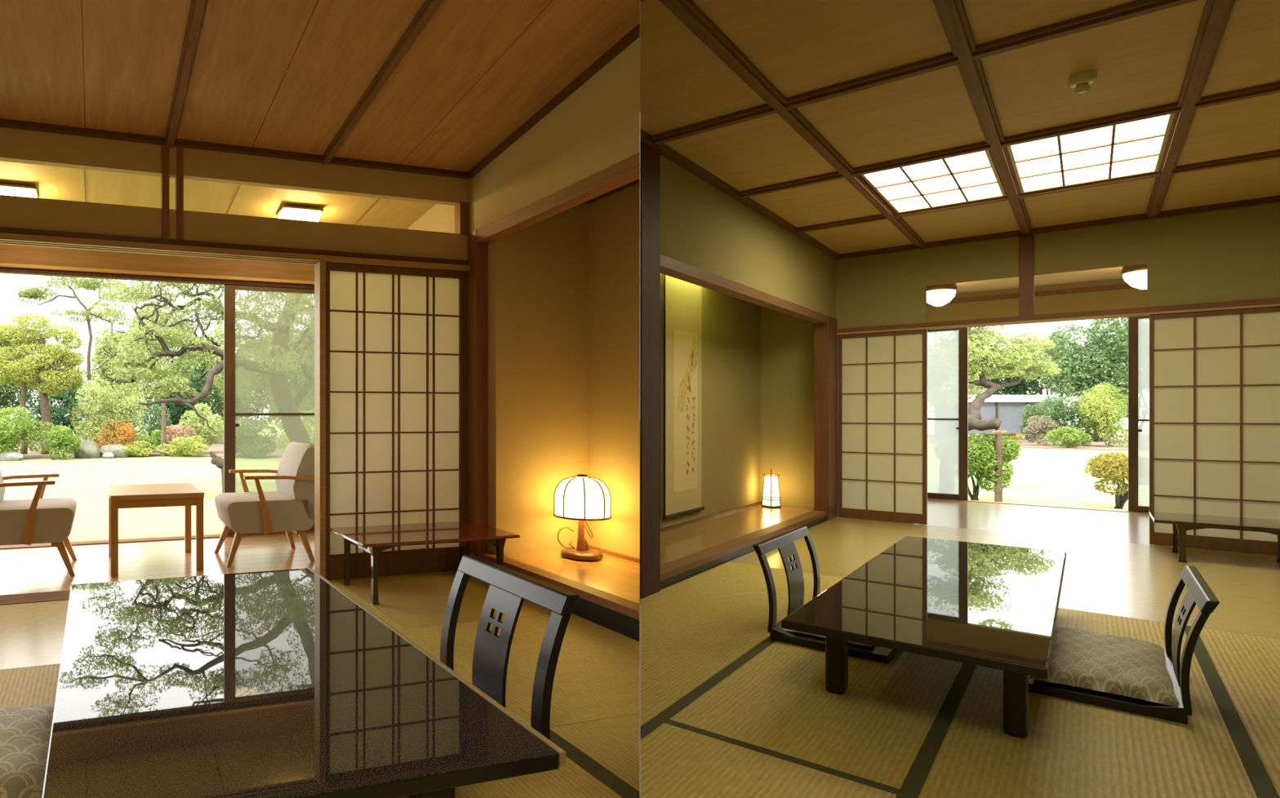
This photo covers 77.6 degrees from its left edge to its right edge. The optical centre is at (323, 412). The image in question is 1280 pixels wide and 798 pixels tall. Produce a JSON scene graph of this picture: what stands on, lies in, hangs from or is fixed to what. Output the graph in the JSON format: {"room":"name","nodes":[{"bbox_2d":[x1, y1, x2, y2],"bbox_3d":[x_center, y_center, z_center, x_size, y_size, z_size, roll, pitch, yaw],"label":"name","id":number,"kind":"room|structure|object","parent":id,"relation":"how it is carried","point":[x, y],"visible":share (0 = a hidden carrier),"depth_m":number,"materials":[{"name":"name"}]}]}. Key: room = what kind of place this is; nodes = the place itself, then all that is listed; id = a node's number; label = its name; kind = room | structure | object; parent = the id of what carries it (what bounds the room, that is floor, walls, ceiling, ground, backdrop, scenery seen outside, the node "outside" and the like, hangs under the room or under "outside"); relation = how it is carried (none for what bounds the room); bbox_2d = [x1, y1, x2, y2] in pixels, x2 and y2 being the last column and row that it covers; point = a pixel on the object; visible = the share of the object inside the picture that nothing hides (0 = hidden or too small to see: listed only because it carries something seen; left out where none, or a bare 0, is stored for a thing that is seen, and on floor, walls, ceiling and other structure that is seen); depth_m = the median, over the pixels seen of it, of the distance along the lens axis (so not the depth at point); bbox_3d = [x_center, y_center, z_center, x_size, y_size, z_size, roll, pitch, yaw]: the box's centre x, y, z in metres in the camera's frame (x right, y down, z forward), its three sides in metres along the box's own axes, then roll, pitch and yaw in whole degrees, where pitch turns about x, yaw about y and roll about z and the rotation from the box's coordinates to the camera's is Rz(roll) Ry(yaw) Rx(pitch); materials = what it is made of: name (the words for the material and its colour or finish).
{"room":"traditional dwelling","nodes":[
{"label":"traditional dwelling","id":0,"kind":"room"},
{"bbox_2d":[0,0,84,128],"bbox_3d":[-0.795,-1.762,1.561,0.462,0.523,4.614,0,0,-18],"label":"ceiling","id":1,"kind":"structure","parent":0,"point":[42,61],"depth_m":3.20,"materials":[{"name":"brown wood"}]},
{"bbox_2d":[82,0,191,137],"bbox_3d":[-0.441,-1.732,1.949,0.441,0.464,4.090,0,0,-18],"label":"ceiling","id":2,"kind":"structure","parent":0,"point":[132,49],"depth_m":3.21,"materials":[{"name":"brown wood"}]},
{"bbox_2d":[0,244,314,284],"bbox_3d":[-1.597,-0.200,5.495,4.300,2.400,0.102,0,0,-18],"label":"wall","id":3,"kind":"structure","parent":0,"point":[9,254],"depth_m":5.53,"materials":[{"name":"wood"}]},
{"bbox_2d":[0,531,314,549],"bbox_3d":[-1.810,1.026,5.437,3.860,0.068,0.120,0,0,-18],"label":"trim","id":4,"kind":"structure","parent":3,"relation":"attached to","point":[206,536],"depth_m":5.52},
{"bbox_2d":[0,262,314,288],"bbox_3d":[-1.808,-1.044,5.433,3.860,0.032,0.070,0,0,-18],"label":"trim","id":5,"kind":"structure","parent":3,"relation":"attached to","point":[2,270],"depth_m":5.53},
{"bbox_2d":[223,284,314,535],"bbox_3d":[-0.381,-0.018,5.878,0.870,2.020,0.049,0,0,-18],"label":"door","id":6,"kind":"structure","parent":3,"relation":"in","point":[229,414],"depth_m":5.75,"materials":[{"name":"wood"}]},
{"bbox_2d":[0,160,435,229],"bbox_3d":[-1.385,-1.423,4.747,4.450,0.240,1.693,0,0,-18],"label":"ceiling","id":7,"kind":"structure","parent":0,"point":[58,183],"depth_m":4.71,"materials":[{"name":"wood"}]},
{"bbox_2d":[0,127,468,260],"bbox_3d":[-1.113,-1.242,3.914,4.260,0.575,0.061,0,0,-18],"label":"wall","id":8,"kind":"structure","parent":0,"point":[16,145],"depth_m":4.07,"materials":[{"name":"paint"}]},
{"bbox_2d":[160,144,168,239],"bbox_3d":[-0.883,-1.242,3.987,0.040,0.575,0.084,0,0,-18],"label":"trim","id":9,"kind":"structure","parent":8,"relation":"attached to","point":[165,149],"depth_m":3.95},
{"bbox_2d":[175,146,183,239],"bbox_3d":[-0.807,-1.242,4.011,0.038,0.575,0.084,0,0,-18],"label":"trim","id":10,"kind":"structure","parent":8,"relation":"attached to","point":[180,150],"depth_m":3.97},
{"bbox_2d":[0,226,469,271],"bbox_3d":[-1.115,-0.908,3.919,4.260,0.033,0.131,0,0,-18],"label":"trim","id":11,"kind":"structure","parent":8,"relation":"attached to","point":[15,239],"depth_m":4.02,"materials":[{"name":"wood"}]},
{"bbox_2d":[0,118,471,179],"bbox_3d":[-1.097,-1.496,3.861,4.260,0.037,0.050,0,0,-18],"label":"trim","id":12,"kind":"structure","parent":8,"relation":"attached to","point":[6,123],"depth_m":4.02,"materials":[{"name":"wood"}]},
{"bbox_2d":[314,261,325,578],"bbox_3d":[-0.018,0.054,4.269,0.038,1.892,0.110,0,0,-18],"label":"trim","id":13,"kind":"structure","parent":8,"relation":"attached to","point":[320,267],"depth_m":4.22,"materials":[{"name":"wood"}]},
{"bbox_2d":[325,262,466,580],"bbox_3d":[0.458,0.052,4.400,0.946,1.889,0.030,0,0,-18],"label":"door","id":14,"kind":"structure","parent":8,"relation":"in","point":[396,337],"depth_m":4.40,"materials":[{"name":"paper"}]},
{"bbox_2d":[407,36,639,233],"bbox_3d":[0.929,-0.339,4.651,0.082,2.677,3.204,0,0,-18],"label":"wall","id":15,"kind":"structure","parent":0,"point":[596,128],"depth_m":3.61,"materials":[{"name":"paint"}]},
{"bbox_2d":[0,570,456,605],"bbox_3d":[-1.135,1.024,3.982,4.260,0.053,0.204,0,0,-18],"label":"trim","id":16,"kind":"structure","parent":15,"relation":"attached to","point":[11,599],"depth_m":3.86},
{"bbox_2d":[466,230,488,556],"bbox_3d":[0.977,-0.065,4.497,0.102,2.130,0.124,0,0,-18],"label":"wooden post","id":17,"kind":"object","parent":15,"relation":"attached to","point":[477,252],"depth_m":4.44,"materials":[{"name":"wood"}]},
{"bbox_2d":[467,22,639,177],"bbox_3d":[1.149,-1.575,3.775,0.036,0.198,1.481,0,0,-18],"label":"trim","id":18,"kind":"structure","parent":15,"relation":"attached to","point":[634,33],"depth_m":3.59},
{"bbox_2d":[476,152,639,243],"bbox_3d":[1.206,-1.093,3.780,0.093,0.075,1.392,0,0,-18],"label":"trim","id":19,"kind":"structure","parent":15,"relation":"attached to","point":[624,172],"depth_m":3.61,"materials":[{"name":"wood"}]},
{"bbox_2d":[478,551,639,620],"bbox_3d":[1.214,0.888,3.784,0.095,0.039,1.378,0,0,-18],"label":"trim","id":20,"kind":"structure","parent":15,"relation":"attached to","point":[618,604],"depth_m":3.56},
{"bbox_2d":[572,597,639,642],"bbox_3d":[1.213,0.969,3.786,0.086,0.122,1.375,0,0,-18],"label":"trim","id":21,"kind":"structure","parent":15,"relation":"attached to","point":[629,627],"depth_m":3.31,"materials":[{"name":"black"}]},
{"bbox_2d":[488,183,639,559],"bbox_3d":[1.465,-0.300,4.304,0.750,2.600,0.551,0,0,-18],"label":"wall","id":22,"kind":"structure","parent":0,"point":[564,286],"depth_m":4.43,"materials":[{"name":"paint"}]},
{"bbox_2d":[660,516,826,590],"bbox_3d":[3.170,0.992,5.273,3.930,0.076,0.088,0,0,-43],"label":"trim","id":23,"kind":"structure","parent":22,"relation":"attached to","point":[668,582],"depth_m":4.58,"materials":[{"name":"black"}]},
{"bbox_2d":[660,510,826,581],"bbox_3d":[3.168,0.934,5.275,3.930,0.040,0.101,0,0,-43],"label":"trim","id":24,"kind":"structure","parent":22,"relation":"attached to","point":[671,569],"depth_m":4.92,"materials":[{"name":"wood"}]},
{"bbox_2d":[0,420,1128,542],"bbox_3d":[15.000,1.350,62.500,150.000,0.001,115.000,0,0,0],"label":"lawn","id":25,"kind":"structure","parent":0,"point":[1042,477],"depth_m":13.38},
{"bbox_2d":[0,406,57,453],"bbox_3d":[-8.903,0.552,20.585,1.933,1.479,2.532,0,0,37],"label":"round shrub","id":26,"kind":"object","parent":25,"relation":"on","point":[11,435],"visible":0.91,"depth_m":20.34,"materials":[{"name":"green plant"}]},
{"bbox_2d":[42,425,81,460],"bbox_3d":[-7.406,0.871,20.334,0.973,1.039,0.969,0,0,-36],"label":"round shrub","id":27,"kind":"object","parent":25,"relation":"on","point":[59,435],"visible":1,"depth_m":20.22,"materials":[{"name":"green plant"}]},
{"bbox_2d":[1,435,288,459],"bbox_3d":[-11.589,1.345,30.250,28.381,0.050,19.500,0,0,0],"label":"garden bed","id":28,"kind":"object","parent":25,"relation":"on","point":[217,449],"visible":0.14,"depth_m":23.42,"materials":[{"name":"soil"}]},
{"bbox_2d":[0,312,85,454],"bbox_3d":[-9.327,-0.860,22.610,3.570,4.444,2.379,0,0,-5],"label":"tree","id":29,"kind":"object","parent":28,"relation":"on","point":[18,366],"visible":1,"depth_m":22.19,"materials":[{"name":"green plant"}]},
{"bbox_2d":[17,368,97,439],"bbox_3d":[-11.168,-0.293,30.016,3.001,3.241,3.171,0,0,45],"label":"tree","id":30,"kind":"object","parent":28,"relation":"on","point":[59,413],"visible":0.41,"depth_m":29.30,"materials":[{"name":"green plant"}]},
{"bbox_2d":[16,275,142,435],"bbox_3d":[-8.135,-1.680,24.082,4.276,6.068,2.048,0,0,-10],"label":"pine","id":31,"kind":"object","parent":28,"relation":"on","point":[89,284],"visible":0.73,"depth_m":23.94,"materials":[{"name":"green plant"}]},
{"bbox_2d":[70,376,127,447],"bbox_3d":[-7.252,0.207,22.622,1.789,2.653,1.722,0,0,43],"label":"shrub","id":32,"kind":"object","parent":28,"relation":"on","point":[95,398],"visible":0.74,"depth_m":22.33,"materials":[{"name":"green plant"}]},
{"bbox_2d":[78,324,137,435],"bbox_3d":[-10.400,-1.082,33.956,2.671,6.067,2.662,0,0,28],"label":"tree","id":33,"kind":"object","parent":28,"relation":"on","point":[104,351],"visible":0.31,"depth_m":33.66,"materials":[{"name":"green plant"}]},
{"bbox_2d":[93,418,137,448],"bbox_3d":[-6.452,0.764,22.005,1.387,1.129,1.160,0,0,0],"label":"bush","id":34,"kind":"object","parent":28,"relation":"on","point":[129,433],"visible":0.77,"depth_m":21.84,"materials":[{"name":"orange plant"}]},
{"bbox_2d":[104,387,146,444],"bbox_3d":[-6.379,0.281,22.821,1.402,2.168,1.426,0,0,0],"label":"shrub","id":35,"kind":"object","parent":28,"relation":"on","point":[131,406],"visible":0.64,"depth_m":22.60,"materials":[{"name":"green plant"}]},
{"bbox_2d":[111,300,193,437],"bbox_3d":[-8.259,-1.985,33.833,4.148,6.893,3.822,0,0,7],"label":"tree","id":36,"kind":"object","parent":28,"relation":"on","point":[133,326],"visible":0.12,"depth_m":33.72,"materials":[{"name":"green plant"}]},
{"bbox_2d":[141,342,220,441],"bbox_3d":[-5.902,-0.850,29.661,2.851,4.276,2.907,0,0,-39],"label":"tree","id":37,"kind":"object","parent":28,"relation":"on","point":[175,411],"visible":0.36,"depth_m":29.34,"materials":[{"name":"green plant"}]},
{"bbox_2d":[155,435,208,457],"bbox_3d":[-4.239,1.036,21.695,1.553,0.658,1.462,0,0,-6],"label":"shrub","id":38,"kind":"object","parent":28,"relation":"on","point":[188,444],"visible":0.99,"depth_m":21.37,"materials":[{"name":"yellow plant"}]},
{"bbox_2d":[178,402,223,452],"bbox_3d":[-3.969,0.494,23.070,1.614,1.636,1.220,0,0,-4],"label":"shrub","id":39,"kind":"object","parent":28,"relation":"on","point":[201,432],"visible":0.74,"depth_m":22.85,"materials":[{"name":"green plant"}]},
{"bbox_2d":[185,315,251,440],"bbox_3d":[-5.147,-1.563,33.869,3.040,6.606,3.073,0,0,27],"label":"tree","id":40,"kind":"object","parent":28,"relation":"on","point":[220,411],"visible":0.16,"depth_m":33.70,"materials":[{"name":"green plant"}]},
{"bbox_2d":[220,417,278,458],"bbox_3d":[-2.143,0.771,21.121,1.723,1.251,1.411,0,0,0],"label":"round shrub","id":41,"kind":"object","parent":28,"relation":"on","point":[251,447],"visible":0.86,"depth_m":20.96,"materials":[{"name":"green plant"}]},
{"bbox_2d":[220,325,314,430],"bbox_3d":[-1.927,-1.413,29.911,4.802,4.585,3.462,0,0,0],"label":"tree","id":42,"kind":"object","parent":28,"relation":"on","point":[295,385],"visible":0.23,"depth_m":29.49,"materials":[{"name":"green plant"}]},
{"bbox_2d":[80,279,314,444],"bbox_3d":[-1.895,-2.099,11.258,5.781,6.975,2.935,0,0,0],"label":"pine","id":43,"kind":"object","parent":25,"relation":"on","point":[273,366],"visible":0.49,"depth_m":11.18,"materials":[{"name":"green plant"}]},
{"bbox_2d":[968,432,1021,501],"bbox_3d":[9.989,0.840,10.840,1.013,1.069,0.902,0,0,19],"label":"shrub","id":44,"kind":"object","parent":25,"relation":"on","point":[982,454],"visible":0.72,"depth_m":10.62,"materials":[{"name":"green plant"}]},
{"bbox_2d":[968,325,1061,431],"bbox_3d":[10.824,-0.602,11.972,3.027,3.980,1.643,0,0,-31],"label":"pine","id":45,"kind":"object","parent":25,"relation":"on","point":[980,348],"visible":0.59,"depth_m":11.82,"materials":[{"name":"green plant"}]},
{"bbox_2d":[982,435,1128,450],"bbox_3d":[37.069,1.345,37.177,29.956,0.050,11.649,0,0,-39],"label":"garden bed","id":46,"kind":"object","parent":25,"relation":"on","point":[1094,446],"visible":0.26,"depth_m":27.95,"materials":[{"name":"soil"}]},
{"bbox_2d":[968,395,1060,439],"bbox_3d":[32.047,0.260,34.000,5.950,2.179,0.400,0,0,0],"label":"garden wall","id":47,"kind":"structure","parent":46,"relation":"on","point":[1007,408],"depth_m":33.92,"materials":[{"name":"grey"}]},
{"bbox_2d":[1022,414,1060,445],"bbox_3d":[28.577,0.716,28.325,0.998,1.233,1.053,0,0,-25],"label":"shrub","id":48,"kind":"object","parent":46,"relation":"on","point":[1047,425],"visible":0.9,"depth_m":28.30,"materials":[{"name":"brown plant"}]},
{"bbox_2d":[1044,426,1092,448],"bbox_3d":[27.656,0.928,26.556,1.128,0.852,1.098,0,0,-15],"label":"shrub","id":49,"kind":"object","parent":46,"relation":"on","point":[1069,435],"visible":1,"depth_m":26.38,"materials":[{"name":"green plant"}]},
{"bbox_2d":[1039,395,1097,446],"bbox_3d":[29.615,0.458,28.279,1.839,2.243,1.700,0,0,0],"label":"round shrub","id":50,"kind":"object","parent":46,"relation":"on","point":[1057,412],"visible":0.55,"depth_m":28.20,"materials":[{"name":"green plant"}]},
{"bbox_2d":[1029,317,1128,441],"bbox_3d":[34.387,-1.631,32.006,4.014,6.017,3.936,0,0,25],"label":"evergreen tree","id":51,"kind":"object","parent":46,"relation":"on","point":[1104,367],"visible":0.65,"depth_m":31.21,"materials":[{"name":"green plant"}]},
{"bbox_2d":[1078,384,1119,439],"bbox_3d":[29.606,-0.020,27.118,1.362,2.154,1.008,0,0,0],"label":"round shrub","id":52,"kind":"object","parent":46,"relation":"on","point":[1104,402],"visible":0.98,"depth_m":27.04,"materials":[{"name":"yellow plant"}]},
{"bbox_2d":[1071,382,1128,447],"bbox_3d":[30.242,0.170,27.739,2.283,2.670,1.984,0,0,-13],"label":"round shrub","id":53,"kind":"object","parent":46,"relation":"on","point":[1122,415],"visible":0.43,"depth_m":27.41,"materials":[{"name":"green plant"}]},
{"bbox_2d":[1083,452,1128,509],"bbox_3d":[11.123,0.957,9.931,0.917,0.833,0.738,0,0,-40],"label":"shrub","id":54,"kind":"object","parent":25,"relation":"on","point":[1113,464],"visible":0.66,"depth_m":9.89,"materials":[{"name":"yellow plant"}]},
{"bbox_2d":[503,550,639,604],"bbox_3d":[1.565,0.935,3.902,0.645,0.130,1.178,0,0,-18],"label":"floor","id":55,"kind":"structure","parent":0,"point":[617,576],"depth_m":3.94,"materials":[{"name":"wood"}]},
{"bbox_2d":[552,474,611,561],"bbox_3d":[1.548,0.621,4.274,0.331,0.497,0.331,0,0,41],"label":"table lamp","id":56,"kind":"object","parent":55,"relation":"on","point":[581,498],"visible":1,"depth_m":4.17,"materials":[{"name":"white"}]},
{"bbox_2d":[0,498,1279,797],"bbox_3d":[1.847,1.025,4.222,13.197,0.050,8.453,0,0,-43],"label":"floor","id":57,"kind":"structure","parent":0,"point":[728,709],"depth_m":2.67,"materials":[{"name":"beige wicker"}]},
{"bbox_2d":[0,705,53,797],"bbox_3d":[-1.050,0.954,1.974,0.620,0.084,0.620,0,0,-18],"label":"floor cushion","id":58,"kind":"object","parent":57,"relation":"on","point":[24,731],"visible":0.71,"depth_m":1.97,"materials":[{"name":"fabric"}]},
{"bbox_2d":[0,470,76,576],"bbox_3d":[-1.911,0.608,4.502,0.668,0.785,0.568,0,0,-18],"label":"armchair","id":59,"kind":"object","parent":57,"relation":"on","point":[37,520],"visible":1,"depth_m":4.32,"materials":[{"name":"grey fabric"}]},
{"bbox_2d":[0,497,76,546],"bbox_3d":[-1.878,0.685,4.513,0.597,0.220,0.500,0,0,-18],"label":"seat cushion","id":60,"kind":"object","parent":59,"relation":"on","point":[51,520],"depth_m":4.31,"materials":[{"name":"grey fabric"}]},
{"bbox_2d":[108,483,204,576],"bbox_3d":[-1.123,0.754,4.743,0.570,0.492,0.660,0,0,-18],"label":"side table","id":61,"kind":"object","parent":57,"relation":"on","point":[188,495],"visible":1,"depth_m":4.50,"materials":[{"name":"brown wood"}]},
{"bbox_2d":[213,441,314,567],"bbox_3d":[-0.382,0.608,4.948,0.668,0.785,0.568,0,0,-18],"label":"armchair","id":62,"kind":"object","parent":57,"relation":"on","point":[287,509],"visible":0.95,"depth_m":4.76,"materials":[{"name":"grey fabric"}]},
{"bbox_2d":[214,491,314,534],"bbox_3d":[-0.415,0.685,4.938,0.597,0.220,0.500,0,0,-18],"label":"seat cushion","id":63,"kind":"object","parent":62,"relation":"on","point":[245,513],"depth_m":4.72,"materials":[{"name":"grey fabric"}]},
{"bbox_2d":[275,441,314,520],"bbox_3d":[-0.171,0.482,5.016,0.225,0.535,0.500,0,0,-18],"label":"cushion","id":64,"kind":"object","parent":62,"relation":"on","point":[297,460],"depth_m":4.78,"materials":[{"name":"grey fabric"}]},
{"bbox_2d":[41,568,565,797],"bbox_3d":[-0.247,0.830,2.063,0.960,0.340,1.722,0,0,-18],"label":"table","id":65,"kind":"object","parent":57,"relation":"on","point":[273,684],"visible":1,"depth_m":1.61,"materials":[{"name":"black"}]},
{"bbox_2d":[329,520,519,604],"bbox_3d":[0.559,0.838,4.044,0.925,0.325,0.545,0,0,-18],"label":"writing desk","id":66,"kind":"object","parent":57,"relation":"on","point":[378,539],"visible":0.98,"depth_m":3.96,"materials":[{"name":"red paint"}]},
{"bbox_2d":[440,555,579,740],"bbox_3d":[0.378,0.760,2.241,0.548,0.480,0.612,0,0,-18],"label":"chair","id":67,"kind":"object","parent":57,"relation":"on","point":[508,588],"visible":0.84,"depth_m":2.25,"materials":[{"name":"black paint"}]},
{"bbox_2d":[752,525,897,663],"bbox_3d":[2.370,0.796,3.287,0.800,0.408,0.478,0,0,-43],"label":"chair","id":68,"kind":"object","parent":57,"relation":"on","point":[784,542],"visible":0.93,"depth_m":3.21,"materials":[{"name":"black paint"}]},
{"bbox_2d":[781,536,1066,738],"bbox_3d":[2.635,0.850,2.995,2.400,0.300,0.631,0,0,-43],"label":"table","id":69,"kind":"object","parent":57,"relation":"on","point":[993,606],"visible":1,"depth_m":2.55,"materials":[{"name":"black"}]},
{"bbox_2d":[1028,565,1219,724],"bbox_3d":[2.929,0.797,2.673,0.760,0.405,0.472,0,0,-43],"label":"chair","id":70,"kind":"object","parent":57,"relation":"on","point":[1199,593],"visible":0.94,"depth_m":2.45,"materials":[{"name":"black paint"}]},
{"bbox_2d":[1029,627,1179,706],"bbox_3d":[2.967,0.934,2.728,0.860,0.064,0.352,0,0,-43],"label":"floor cushion","id":71,"kind":"object","parent":70,"relation":"on","point":[1115,664],"visible":0.88,"depth_m":2.57,"materials":[{"name":"fabric"}]},
{"bbox_2d":[1149,511,1279,563],"bbox_3d":[6.059,0.863,4.764,0.600,0.275,0.700,0,0,-43],"label":"writing desk","id":72,"kind":"object","parent":57,"relation":"on","point":[1181,523],"visible":1,"depth_m":4.76,"materials":[{"name":"paint"}]},
{"bbox_2d":[80,0,1279,253],"bbox_3d":[1.490,-1.822,2.672,10.741,0.654,7.365,0,0,-43],"label":"ceiling","id":73,"kind":"structure","parent":0,"point":[801,46],"depth_m":3.36,"materials":[{"name":"brown wood"}]},
{"bbox_2d":[164,0,208,147],"bbox_3d":[-0.300,-1.689,2.238,0.063,0.437,3.627,0,0,-18],"label":"trim","id":74,"kind":"structure","parent":73,"relation":"attached to","point":[197,9],"depth_m":3.23,"materials":[{"name":"wood"}]},
{"bbox_2d":[322,0,444,164],"bbox_3d":[0.407,-1.631,2.999,0.063,0.323,2.608,0,0,-18],"label":"trim","id":75,"kind":"structure","parent":73,"relation":"attached to","point":[429,7],"depth_m":3.33,"materials":[{"name":"wood"}]},
{"bbox_2d":[860,149,1005,213],"bbox_3d":[4.000,-1.486,4.662,1.270,0.016,0.586,0,0,-43],"label":"ceiling light panel","id":76,"kind":"object","parent":73,"relation":"attached to","point":[974,176],"visible":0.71,"depth_m":4.62,"materials":[{"name":"white"}]},
{"bbox_2d":[1006,113,1174,193],"bbox_3d":[4.456,-1.486,4.173,1.270,0.016,0.603,0,0,-43],"label":"ceiling light panel","id":77,"kind":"object","parent":73,"relation":"attached to","point":[1135,148],"visible":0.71,"depth_m":4.13,"materials":[{"name":"white"}]},
{"bbox_2d":[660,273,813,528],"bbox_3d":[3.534,-0.250,6.085,2.891,2.500,0.584,0,0,-43],"label":"wall","id":78,"kind":"structure","parent":0,"point":[757,361],"depth_m":6.88,"materials":[{"name":"paint"}]},
{"bbox_2d":[813,315,837,520],"bbox_3d":[4.752,0.056,6.746,0.393,1.888,0.112,0,0,-43],"label":"trim","id":79,"kind":"structure","parent":78,"relation":"attached to","point":[825,337],"depth_m":6.63,"materials":[{"name":"wood"}]},
{"bbox_2d":[660,503,813,565],"bbox_3d":[3.099,0.973,5.624,3.995,0.114,0.504,0,0,-43],"label":"floor","id":80,"kind":"structure","parent":0,"point":[682,541],"depth_m":5.63,"materials":[{"name":"wood"}]},
{"bbox_2d":[660,155,835,318],"bbox_3d":[3.277,-1.218,5.350,4.354,0.663,0.061,0,0,-43],"label":"wall","id":81,"kind":"structure","parent":0,"point":[703,227],"depth_m":4.90,"materials":[{"name":"paint"}]},
{"bbox_2d":[640,141,660,599],"bbox_3d":[1.758,-0.228,3.950,0.240,2.455,0.110,0,0,-43],"label":"wooden post","id":82,"kind":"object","parent":81,"relation":"attached to","point":[650,157],"depth_m":3.90,"materials":[{"name":"wood"}]},
{"bbox_2d":[640,128,839,259],"bbox_3d":[3.261,-1.474,5.271,4.386,0.044,0.036,0,0,-43],"label":"trim","id":83,"kind":"structure","parent":81,"relation":"attached to","point":[667,152],"depth_m":4.68,"materials":[{"name":"wood"}]},
{"bbox_2d":[660,253,827,324],"bbox_3d":[3.203,-0.854,5.289,3.900,0.068,0.088,0,0,-43],"label":"trim","id":84,"kind":"structure","parent":81,"relation":"attached to","point":[670,267],"depth_m":4.87,"materials":[{"name":"wood"}]},
{"bbox_2d":[651,0,1197,144],"bbox_3d":[3.167,-1.480,2.440,0.100,0.033,4.046,0,0,-43],"label":"ceiling beam","id":85,"kind":"structure","parent":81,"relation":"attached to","point":[1140,7],"depth_m":3.02,"materials":[{"name":"wood"}]},
{"bbox_2d":[739,80,1279,198],"bbox_3d":[4.209,-1.480,3.412,0.100,0.033,4.046,0,0,-43],"label":"trim","id":86,"kind":"structure","parent":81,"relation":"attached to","point":[1273,87],"depth_m":3.80,"materials":[{"name":"wood"}]},
{"bbox_2d":[796,149,1279,233],"bbox_3d":[5.229,-1.480,4.364,0.102,0.033,4.046,0,0,-43],"label":"trim","id":87,"kind":"structure","parent":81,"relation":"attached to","point":[1273,154],"depth_m":4.68,"materials":[{"name":"wood"}]},
{"bbox_2d":[926,278,1146,322],"bbox_3d":[7.930,-0.200,7.332,0.100,2.400,4.700,0,0,-43],"label":"wall","id":88,"kind":"structure","parent":0,"point":[1131,298],"depth_m":7.55,"materials":[{"name":"paint"}]},
{"bbox_2d":[927,327,968,500],"bbox_3d":[7.108,0.006,8.199,0.049,1.975,0.430,0,0,-43],"label":"door","id":89,"kind":"structure","parent":88,"relation":"in","point":[947,348],"depth_m":8.17,"materials":[{"name":"glass"}]},
{"bbox_2d":[926,283,1134,305],"bbox_3d":[7.886,-1.260,7.291,0.020,0.050,4.700,0,0,-43],"label":"trim","id":90,"kind":"structure","parent":88,"relation":"attached to","point":[1118,286],"depth_m":7.52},
{"bbox_2d":[1128,315,1149,512],"bbox_3d":[8.142,0.006,7.091,0.049,1.975,0.200,0,0,-43],"label":"door","id":91,"kind":"structure","parent":88,"relation":"in","point":[1138,326],"depth_m":7.12,"materials":[{"name":"glass"}]},
{"bbox_2d":[955,266,1123,293],"bbox_3d":[7.032,-1.370,6.493,2.597,0.060,4.700,0,0,-43],"label":"ceiling","id":92,"kind":"structure","parent":0,"point":[1108,273],"depth_m":7.25,"materials":[{"name":"beige"}]},
{"bbox_2d":[835,202,1279,328],"bbox_3d":[6.288,-1.170,5.351,0.052,0.760,4.046,0,0,-43],"label":"wall","id":93,"kind":"structure","parent":0,"point":[1230,255],"depth_m":5.51,"materials":[{"name":"paint"}]},
{"bbox_2d":[659,0,925,247],"bbox_3d":[3.157,-1.479,4.335,5.914,0.034,0.070,0,0,-43],"label":"trim","id":94,"kind":"structure","parent":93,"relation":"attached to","point":[687,11],"depth_m":3.31,"materials":[{"name":"wood"}]},
{"bbox_2d":[837,329,927,524],"bbox_3d":[5.133,0.132,6.574,0.030,1.731,0.652,0,0,-43],"label":"door","id":95,"kind":"structure","parent":93,"relation":"in","point":[882,376],"depth_m":6.57,"materials":[{"name":"paper"}]},
{"bbox_2d":[932,0,1031,233],"bbox_3d":[3.038,-1.479,3.311,7.485,0.034,0.069,0,0,-43],"label":"trim","id":96,"kind":"structure","parent":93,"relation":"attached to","point":[952,14],"depth_m":3.29,"materials":[{"name":"wood"}]},
{"bbox_2d":[1018,234,1034,315],"bbox_3d":[5.792,-1.117,5.883,0.080,0.665,0.087,0,0,-43],"label":"trim","id":97,"kind":"structure","parent":93,"relation":"attached to","point":[1026,243],"depth_m":5.86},
{"bbox_2d":[835,195,1279,260],"bbox_3d":[6.251,-1.474,5.317,0.051,0.044,4.046,0,0,-43],"label":"trim","id":98,"kind":"structure","parent":93,"relation":"attached to","point":[1273,199],"depth_m":5.62,"materials":[{"name":"wood"}]},
{"bbox_2d":[836,297,1279,335],"bbox_3d":[6.295,-0.772,5.358,0.110,0.040,4.046,0,0,-43],"label":"trim","id":99,"kind":"structure","parent":93,"relation":"attached to","point":[1273,300],"depth_m":5.65,"materials":[{"name":"wood"}]},
{"bbox_2d":[1145,0,1235,217],"bbox_3d":[2.919,-1.479,2.280,9.067,0.034,0.071,0,0,-43],"label":"trim","id":100,"kind":"structure","parent":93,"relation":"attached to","point":[1216,14],"depth_m":3.22,"materials":[{"name":"wood"}]},
{"bbox_2d":[1149,306,1279,555],"bbox_3d":[6.558,0.132,5.047,0.031,1.731,0.943,0,0,-43],"label":"door","id":101,"kind":"structure","parent":93,"relation":"in","point":[1215,375],"depth_m":5.17,"materials":[{"name":"paper"}]},
{"bbox_3d":[3.078,-1.320,5.577,4.089,0.040,0.544,0,0,-43],"label":"ceiling","id":102,"kind":"structure","parent":0,"visible":0},
{"label":"hook","id":103,"kind":"object","parent":102,"relation":"attached to","visible":0},
{"bbox_2d":[662,274,704,519],"bbox_3d":[2.910,-0.153,5.760,0.835,1.958,0.028,0,0,-43],"label":"scroll","id":104,"kind":"object","parent":103,"relation":"hanging from","point":[683,300],"visible":0.86,"depth_m":5.73,"materials":[{"name":"paper"}]},
{"bbox_2d":[673,328,697,492],"bbox_3d":[2.942,-0.013,5.792,0.505,1.285,0.002,0,0,-43],"label":"painting","id":105,"kind":"object","parent":104,"relation":"attached to","point":[685,340],"depth_m":5.78,"materials":[{"name":"beige paper"}]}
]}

